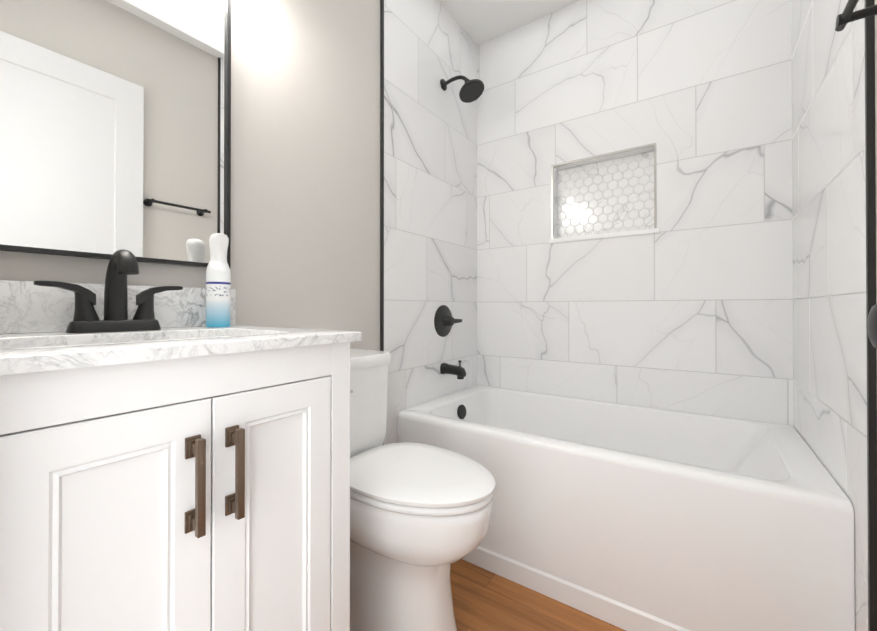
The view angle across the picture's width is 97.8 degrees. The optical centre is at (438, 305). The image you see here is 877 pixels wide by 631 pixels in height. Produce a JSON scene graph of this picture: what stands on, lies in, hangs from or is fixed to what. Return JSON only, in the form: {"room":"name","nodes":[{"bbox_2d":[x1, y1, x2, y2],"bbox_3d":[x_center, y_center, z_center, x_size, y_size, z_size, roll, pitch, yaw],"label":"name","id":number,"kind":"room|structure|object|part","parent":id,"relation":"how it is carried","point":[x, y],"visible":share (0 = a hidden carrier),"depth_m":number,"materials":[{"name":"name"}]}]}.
{"room":"bathroom","nodes":[
{"label":"bathroom","id":0,"kind":"room"},
{"bbox_2d":[0,0,379,350],"bbox_3d":[-0.390,-0.310,1.632,0.100,2.726,2.469,0,0,35],"label":"wall","id":1,"kind":"structure","parent":0,"point":[305,164],"depth_m":1.38,"materials":[{"name":"grey paint"}]},
{"bbox_2d":[0,0,230,267],"bbox_3d":[-0.800,-0.547,0.924,0.027,0.868,0.575,0,0,35],"label":"mirror","id":2,"kind":"object","parent":1,"relation":"attached to","point":[115,125],"visible":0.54,"depth_m":0.94,"materials":[{"name":"black"}]},
{"bbox_2d":[0,280,235,333],"bbox_3d":[-0.800,0.004,0.928,0.020,0.110,0.604,0,0,35],"label":"backsplash","id":3,"kind":"structure","parent":1,"relation":"attached to","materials":[{"name":"stone"}]},
{"bbox_2d":[380,0,383,444],"bbox_3d":[-0.255,-0.310,1.728,0.013,2.726,0.011,0,0,35],"label":"trim","id":4,"kind":"structure","parent":1,"relation":"attached to","point":[381,175],"depth_m":1.73,"materials":[{"name":"black"}]},
{"bbox_2d":[384,0,476,444],"bbox_3d":[-0.004,-0.308,2.092,0.012,2.726,0.874,0,0,35],"label":"wall tile","id":5,"kind":"structure","parent":1,"relation":"attached to","point":[430,196],"depth_m":2.00,"materials":[{"name":"tile"}]},
{"bbox_2d":[434,305,461,336],"bbox_3d":[0.058,0.085,2.117,0.060,0.176,0.200,0,0,35],"label":"shower valve","id":6,"kind":"object","parent":5,"relation":"attached to","point":[444,320],"visible":1,"depth_m":2.09,"materials":[{"name":"black metal"}]},
{"bbox_2d":[440,360,465,378],"bbox_3d":[0.082,0.344,2.084,0.134,0.100,0.060,0,0,35],"label":"tub spout","id":7,"kind":"object","parent":5,"relation":"attached to","point":[459,371],"visible":1,"depth_m":2.06,"materials":[{"name":"black metal"}]},
{"bbox_2d":[440,75,483,102],"bbox_3d":[0.128,-1.180,2.060,0.248,0.160,0.140,0,0,35],"label":"shower head","id":8,"kind":"object","parent":5,"relation":"attached to","point":[472,90],"visible":1,"depth_m":2.03},
{"bbox_2d":[549,228,659,243],"bbox_3d":[0.855,-0.367,2.025,0.548,0.024,0.010,0,0,35],"label":"trim","id":9,"kind":"structure","parent":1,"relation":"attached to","point":[614,234],"depth_m":2.00,"materials":[{"name":"white"}]},
{"bbox_2d":[477,0,792,425],"bbox_3d":[0.893,-0.308,2.065,1.520,2.726,0.100,0,0,35],"label":"wall tile","id":10,"kind":"structure","parent":1,"relation":"attached to","point":[688,307],"depth_m":1.89,"materials":[{"name":"tile"}]},
{"bbox_2d":[551,143,656,238],"bbox_3d":[0.883,-0.585,2.067,0.519,0.430,0.082,0,0,35],"label":"niche trim","id":11,"kind":"structure","parent":10,"relation":"attached to","point":[614,156],"depth_m":2.13,"materials":[{"name":"tile"}]},
{"bbox_2d":[557,155,653,236],"bbox_3d":[0.905,-0.585,2.099,0.504,0.415,0.006,0,0,35],"label":"wall","id":12,"kind":"structure","parent":10,"relation":"attached to","point":[603,197],"depth_m":2.11,"materials":[{"name":"white tile"}]},
{"bbox_2d":[557,151,653,237],"bbox_3d":[0.903,-0.585,2.095,0.503,0.414,0.004,0,0,35],"label":"wall tile","id":13,"kind":"object","parent":12,"relation":"attached to","point":[623,183],"visible":0.85,"depth_m":2.08,"materials":[{"name":"tile"}]},
{"bbox_2d":[438,0,579,45],"bbox_3d":[-0.075,-1.704,0.669,2.920,0.050,3.909,0,0,35],"label":"ceiling","id":14,"kind":"structure","parent":0,"point":[479,22],"depth_m":2.19,"materials":[{"name":"white paint"}]},
{"bbox_2d":[450,559,625,630],"bbox_3d":[-0.075,1.072,0.655,2.920,0.050,3.909,0,0,35],"label":"floor","id":15,"kind":"structure","parent":0,"point":[484,599],"depth_m":1.33,"materials":[{"name":"brown wood"}]},
{"bbox_2d":[0,280,361,630],"bbox_3d":[-0.571,0.498,0.767,0.577,1.100,0.604,0,0,35],"label":"bathroom vanity","id":16,"kind":"object","parent":15,"relation":"on","point":[184,468],"visible":1,"depth_m":0.59,"materials":[{"name":"white wood"}]},
{"bbox_2d":[34,249,182,332],"bbox_3d":[-0.710,-0.034,0.857,0.117,0.183,0.262,0,0,35],"label":"faucet","id":17,"kind":"object","parent":16,"relation":"on","point":[122,264],"visible":1,"depth_m":0.86,"materials":[{"name":"black metal"}]},
{"bbox_3d":[-0.373,0.490,0.622,0.020,0.680,0.480,0,0,35],"label":"door","id":18,"kind":"part","parent":16,"relation":"part of","materials":[{"name":"white wood"}]},
{"bbox_3d":[-0.351,0.275,0.608,0.032,0.145,0.082,0,0,35],"label":"handle","id":19,"kind":"part","parent":16,"relation":"part of","materials":[{"name":"brown metal"}]},
{"bbox_2d":[206,233,230,326],"bbox_3d":[-0.614,-0.070,1.067,0.060,0.259,0.060,0,0,35],"label":"spray bottle","id":20,"kind":"object","parent":16,"relation":"on","point":[218,293],"visible":1,"depth_m":1.05,"materials":[{"name":"white plastic"}]},
{"bbox_2d":[350,349,494,630],"bbox_3d":[-0.168,0.613,1.221,0.726,0.875,0.425,0,0,35],"label":"toilet","id":21,"kind":"object","parent":15,"relation":"on","point":[420,517],"visible":0.56,"depth_m":1.09,"materials":[{"name":"white ceramic"}]},
{"bbox_3d":[-0.356,0.361,1.375,0.224,0.370,0.352,0,0,35],"label":"tank","id":22,"kind":"part","parent":21,"relation":"part of","materials":[{"name":"white ceramic"}]},
{"bbox_3d":[-0.062,0.531,1.172,0.487,0.021,0.380,0,0,35],"label":"seat","id":23,"kind":"part","parent":21,"relation":"part of","materials":[{"name":"white plastic"}]},
{"bbox_3d":[-0.062,0.517,1.172,0.494,0.048,0.386,0,0,35],"label":"lid","id":24,"kind":"part","parent":21,"relation":"part of","materials":[{"name":"white"}]},
{"bbox_2d":[397,385,854,630],"bbox_3d":[0.640,0.777,1.693,1.494,0.552,0.788,0,0,35],"label":"bathtub","id":25,"kind":"object","parent":15,"relation":"on","point":[627,517],"visible":0.81,"depth_m":1.27,"materials":[{"name":"white ceramic"}]},
{"bbox_2d":[875,0,876,303],"bbox_3d":[0.944,-0.315,0.713,0.100,2.726,2.469,0,0,35],"label":"wall","id":26,"kind":"structure","parent":0,"point":[876,132],"depth_m":0.86,"materials":[{"name":"grey paint"}]},
{"bbox_2d":[791,0,867,630],"bbox_3d":[1.237,-0.313,1.236,0.012,2.726,0.874,0,0,35],"label":"wall tile","id":27,"kind":"structure","parent":26,"relation":"attached to","point":[829,261],"depth_m":1.11,"materials":[{"name":"tile"}]},
{"bbox_2d":[835,0,876,31],"bbox_3d":[0.810,-0.613,0.683,0.083,0.044,0.345,0,0,35],"label":"towel rail","id":28,"kind":"object","parent":26,"relation":"attached to","point":[846,16],"visible":1,"depth_m":0.80,"materials":[{"name":"black metal"}]},
{"bbox_2d":[865,0,876,630],"bbox_3d":[0.986,-0.315,0.873,0.013,2.726,0.011,0,0,35],"label":"trim","id":29,"kind":"structure","parent":26,"relation":"attached to","point":[870,158],"depth_m":0.87,"materials":[{"name":"black"}]},
{"bbox_2d":[866,304,876,347],"bbox_3d":[0.453,-0.116,0.212,0.122,2.298,0.824,0,0,35],"label":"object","id":30,"kind":"structure","parent":26,"relation":"in","point":[871,325],"depth_m":0.53,"materials":[{"name":"black metal"}]}
]}

